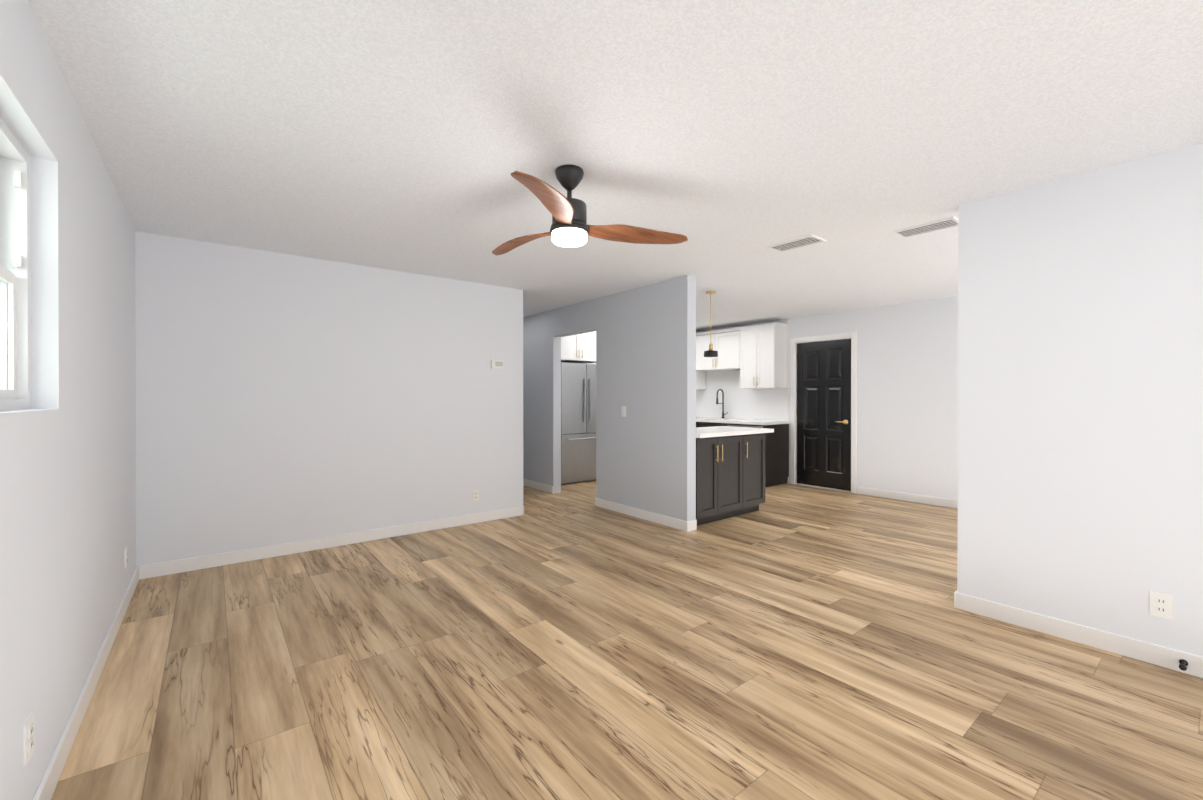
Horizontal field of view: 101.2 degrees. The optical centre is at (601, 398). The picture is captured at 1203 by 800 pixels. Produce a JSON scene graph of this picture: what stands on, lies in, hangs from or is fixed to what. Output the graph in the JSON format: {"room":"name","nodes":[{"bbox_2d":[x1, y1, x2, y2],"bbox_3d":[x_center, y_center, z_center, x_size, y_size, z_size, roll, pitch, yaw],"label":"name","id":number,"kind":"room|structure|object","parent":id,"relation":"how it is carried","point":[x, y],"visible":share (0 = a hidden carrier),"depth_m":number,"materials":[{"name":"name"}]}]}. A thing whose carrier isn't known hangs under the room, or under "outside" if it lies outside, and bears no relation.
{"room":"living room","nodes":[
{"label":"living room","id":0,"kind":"room"},
{"bbox_2d":[0,0,136,799],"bbox_3d":[-0.693,0.062,0.081,0.150,2.440,8.720,0,0,-38],"label":"wall","id":1,"kind":"structure","parent":0,"point":[67,487],"depth_m":1.74,"materials":[{"name":"white paint"}]},
{"bbox_2d":[0,117,30,410],"bbox_3d":[-1.710,-0.393,1.308,0.095,0.860,0.870,0,0,-38],"label":"window","id":2,"kind":"structure","parent":1,"relation":"in","point":[15,347],"depth_m":1.63,"materials":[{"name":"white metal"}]},
{"bbox_2d":[24,711,33,765],"bbox_3d":[-1.646,0.976,1.422,0.010,0.116,0.072,0,0,-38],"label":"outlet","id":3,"kind":"object","parent":1,"relation":"attached to","point":[28,737],"visible":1,"depth_m":1.41,"materials":[{"name":"white plastic"}]},
{"bbox_2d":[33,565,144,799],"bbox_3d":[-0.591,1.234,0.090,0.017,0.095,8.600,0,0,-38],"label":"baseboard","id":4,"kind":"structure","parent":1,"relation":"attached to","point":[47,786],"depth_m":1.95,"materials":[{"name":"white wood"}]},
{"bbox_2d":[125,546,127,567],"bbox_3d":[-2.909,0.970,3.023,0.010,0.116,0.072,0,0,-38],"label":"outlet","id":5,"kind":"object","parent":1,"relation":"attached to","point":[126,557],"visible":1,"depth_m":3.01,"materials":[{"name":"white plastic"}]},
{"bbox_2d":[135,231,514,565],"bbox_3d":[-2.142,0.044,4.414,2.940,2.440,0.120,0,0,-38],"label":"wall","id":6,"kind":"structure","parent":0,"point":[281,398],"depth_m":4.09,"materials":[{"name":"white paint"}]},
{"bbox_2d":[145,507,523,578],"bbox_3d":[-2.043,1.217,4.413,3.030,0.095,0.017,0,0,-38],"label":"baseboard","id":7,"kind":"structure","parent":6,"relation":"attached to","point":[220,559],"depth_m":4.12,"materials":[{"name":"white wood"}]},
{"bbox_2d":[472,489,478,501],"bbox_3d":[-1.278,0.982,5.017,0.072,0.116,0.010,0,0,-38],"label":"outlet","id":8,"kind":"object","parent":6,"relation":"attached to","point":[475,495],"visible":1,"depth_m":5.01,"materials":[{"name":"white plastic"}]},
{"bbox_2d":[491,360,503,368],"bbox_3d":[-1.085,-0.359,5.154,0.140,0.090,0.024,0,0,-38],"label":"thermostat","id":9,"kind":"object","parent":6,"relation":"attached to","point":[497,364],"visible":1,"depth_m":5.14,"materials":[{"name":"white plastic"}]},
{"bbox_2d":[515,289,522,506],"bbox_3d":[-1.924,0.035,6.624,0.120,2.440,3.320,0,0,-38],"label":"wall","id":10,"kind":"structure","parent":0,"point":[518,293],"depth_m":5.32,"materials":[{"name":"white paint"}]},
{"bbox_2d":[561,331,595,363],"bbox_3d":[-0.531,0.086,7.732,0.980,2.330,0.641,0,0,-38],"label":"upper cabinet","id":11,"kind":"object","parent":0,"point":[579,348],"visible":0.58,"depth_m":7.53,"materials":[{"name":"white wood"}]},
{"bbox_2d":[523,275,695,521],"bbox_3d":[-0.606,0.035,6.600,0.120,2.440,4.750,0,0,-38],"label":"wall","id":12,"kind":"structure","parent":0,"point":[646,377],"depth_m":5.32,"materials":[{"name":"grey paint"}]},
{"bbox_2d":[523,479,552,492],"bbox_3d":[-1.387,1.204,7.485,0.017,0.095,2.400,0,0,-38],"label":"baseboard","id":13,"kind":"structure","parent":12,"relation":"attached to","point":[547,488],"depth_m":6.82,"materials":[{"name":"white wood"}]},
{"bbox_2d":[622,406,625,416],"bbox_3d":[0.243,0.140,5.417,0.013,0.116,0.072,0,0,-38],"label":"light switch","id":14,"kind":"object","parent":12,"relation":"attached to","point":[623,411],"visible":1,"depth_m":5.41,"materials":[{"name":"white plastic"}]},
{"bbox_2d":[595,498,692,531],"bbox_3d":[0.385,1.213,5.256,0.034,0.095,1.434,0,0,-38],"label":"baseboard","id":15,"kind":"structure","parent":12,"relation":"attached to","point":[679,524],"depth_m":5.12,"materials":[{"name":"white wood"}]},
{"bbox_2d":[28,0,1202,330],"bbox_3d":[1.216,-1.212,3.542,7.740,0.080,12.200,0,0,-38],"label":"ceiling","id":16,"kind":"structure","parent":0,"point":[732,140],"depth_m":2.09,"materials":[{"name":"white paint"}]},
{"bbox_2d":[492,164,687,255],"bbox_3d":[-0.203,-0.982,2.648,1.140,0.373,1.079,0,0,-38],"label":"ceiling fan","id":17,"kind":"object","parent":16,"relation":"hanging from","point":[570,227],"visible":1,"depth_m":2.49,"materials":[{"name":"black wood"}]},
{"bbox_2d":[704,291,717,356],"bbox_3d":[1.205,-0.823,5.446,0.152,0.715,0.152,0,0,-38],"label":"pendant light","id":18,"kind":"object","parent":16,"relation":"hanging from","point":[710,353],"visible":1,"depth_m":5.43,"materials":[{"name":"gold metal"}]},
{"bbox_2d":[766,235,825,252],"bbox_3d":[1.466,-1.169,3.733,0.210,0.008,0.370,0,0,-38],"label":"ceiling vent","id":19,"kind":"object","parent":16,"relation":"in","point":[801,242],"visible":1,"depth_m":3.72,"materials":[{"name":"white metal"}]},
{"bbox_2d":[891,216,957,238],"bbox_3d":[2.229,-1.168,3.380,0.210,0.008,0.370,0,0,-38],"label":"ceiling vent","id":20,"kind":"object","parent":16,"relation":"in","point":[934,226],"visible":0.92,"depth_m":3.37,"materials":[{"name":"white metal"}]},
{"bbox_2d":[51,480,1202,799],"bbox_3d":[1.216,1.308,3.552,7.740,0.080,12.200,0,0,-38],"label":"floor","id":21,"kind":"structure","parent":0,"point":[783,642],"depth_m":2.25,"materials":[{"name":"brown wood"}]},
{"bbox_2d":[561,362,595,483],"bbox_3d":[-0.448,0.361,7.669,0.910,1.780,0.808,0,0,-38],"label":"fridge","id":22,"kind":"object","parent":21,"relation":"on","point":[578,422],"visible":0.56,"depth_m":7.29,"materials":[{"name":"silver metal"}]},
{"bbox_2d":[700,421,723,426],"bbox_3d":[1.981,0.813,7.801,0.650,0.874,0.502,0,0,-38],"label":"base cabinet","id":23,"kind":"object","parent":21,"relation":"on","point":[702,423],"depth_m":7.64,"materials":[{"name":"grey"}]},
{"bbox_2d":[696,426,773,525],"bbox_3d":[1.221,0.798,5.395,1.247,0.925,0.690,0,0,-38],"label":"base cabinet","id":24,"kind":"object","parent":21,"relation":"on","point":[730,471],"visible":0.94,"depth_m":5.13,"materials":[{"name":"grey wood"}]},
{"bbox_2d":[724,421,788,486],"bbox_3d":[2.311,0.815,7.382,0.650,0.874,0.680,0,0,-38],"label":"base cabinet","id":25,"kind":"object","parent":21,"relation":"on","point":[777,456],"depth_m":7.13,"materials":[{"name":"grey wood"}]},
{"bbox_2d":[696,417,789,424],"bbox_3d":[1.690,0.344,8.162,0.658,0.040,2.718,0,0,-38],"label":"countertop","id":26,"kind":"structure","parent":25,"relation":"on","point":[731,421],"depth_m":7.26,"materials":[{"name":"white stone"}]},
{"bbox_2d":[716,389,727,417],"bbox_3d":[1.979,0.081,8.099,0.196,0.486,0.129,0,0,-38],"label":"gooseneck faucet","id":27,"kind":"object","parent":26,"relation":"on","point":[722,403],"visible":1,"depth_m":8.16,"materials":[{"name":"black metal"}]},
{"bbox_2d":[696,319,788,482],"bbox_3d":[1.951,0.028,8.374,0.008,2.440,2.670,0,0,-38],"label":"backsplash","id":28,"kind":"structure","parent":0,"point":[763,404],"depth_m":8.00,"materials":[{"name":"white tile"}]},
{"bbox_2d":[789,296,957,499],"bbox_3d":[4.074,0.038,5.801,0.140,2.440,11.800,0,0,-38],"label":"wall","id":29,"kind":"structure","parent":0,"point":[907,397],"depth_m":6.10,"materials":[{"name":"white paint"}]},
{"bbox_2d":[696,370,705,389],"bbox_3d":[1.457,-0.638,8.712,0.338,0.950,0.824,0,0,-38],"label":"upper cabinet","id":30,"kind":"object","parent":29,"relation":"attached to","point":[700,376],"depth_m":8.45,"materials":[{"name":"white wood"}]},
{"bbox_2d":[696,328,735,373],"bbox_3d":[1.969,-0.791,8.062,0.338,0.640,0.938,0,0,-38],"label":"upper cabinet","id":31,"kind":"object","parent":29,"relation":"attached to","point":[723,341],"depth_m":7.92,"materials":[{"name":"white wood"}]},
{"bbox_2d":[736,322,786,388],"bbox_3d":[2.426,-0.633,7.483,0.338,0.950,0.646,0,0,-38],"label":"upper cabinet","id":32,"kind":"object","parent":29,"relation":"attached to","point":[756,355],"depth_m":7.31,"materials":[{"name":"white wood"}]},
{"bbox_2d":[796,339,850,490],"bbox_3d":[3.092,0.216,6.933,0.094,2.052,0.800,0,0,-38],"label":"door","id":33,"kind":"structure","parent":29,"relation":"in","point":[823,411],"depth_m":6.91,"materials":[{"name":"black wood"}]},
{"bbox_2d":[790,332,856,492],"bbox_3d":[3.145,0.181,6.967,0.156,2.145,0.950,0,0,-38],"label":"door frame","id":34,"kind":"structure","parent":29,"relation":"attached to","point":[852,336],"depth_m":6.87,"materials":[{"name":"white wood"}]},
{"bbox_2d":[857,486,957,508],"bbox_3d":[4.567,1.214,5.055,0.014,0.095,3.810,0,0,-38],"label":"baseboard","id":35,"kind":"structure","parent":29,"relation":"attached to","point":[951,503],"depth_m":6.05,"materials":[{"name":"white wood"}]},
{"bbox_2d":[957,143,1202,656],"bbox_3d":[3.719,0.057,1.115,0.120,2.440,4.880,0,0,-38],"label":"wall","id":36,"kind":"structure","parent":0,"point":[1080,399],"depth_m":2.55,"materials":[{"name":"white paint"}]},
{"bbox_2d":[954,591,1202,677],"bbox_3d":[3.670,1.230,1.090,0.034,0.095,4.894,0,0,-38],"label":"baseboard","id":37,"kind":"structure","parent":36,"relation":"attached to","point":[1159,655],"depth_m":2.55,"materials":[{"name":"white wood"}]},
{"bbox_2d":[1179,659,1187,670],"bbox_3d":[2.672,1.223,2.268,0.075,0.028,0.028,0,0,-38],"label":"door stop","id":38,"kind":"object","parent":37,"relation":"attached to","point":[1183,664],"visible":1,"depth_m":2.26,"materials":[{"name":"black rubber"}]},
{"bbox_2d":[1150,590,1172,619],"bbox_3d":[2.665,0.982,2.351,0.010,0.116,0.072,0,0,-38],"label":"outlet","id":39,"kind":"object","parent":36,"relation":"attached to","point":[1161,604],"visible":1,"depth_m":2.35,"materials":[{"name":"white plastic"}]}
]}

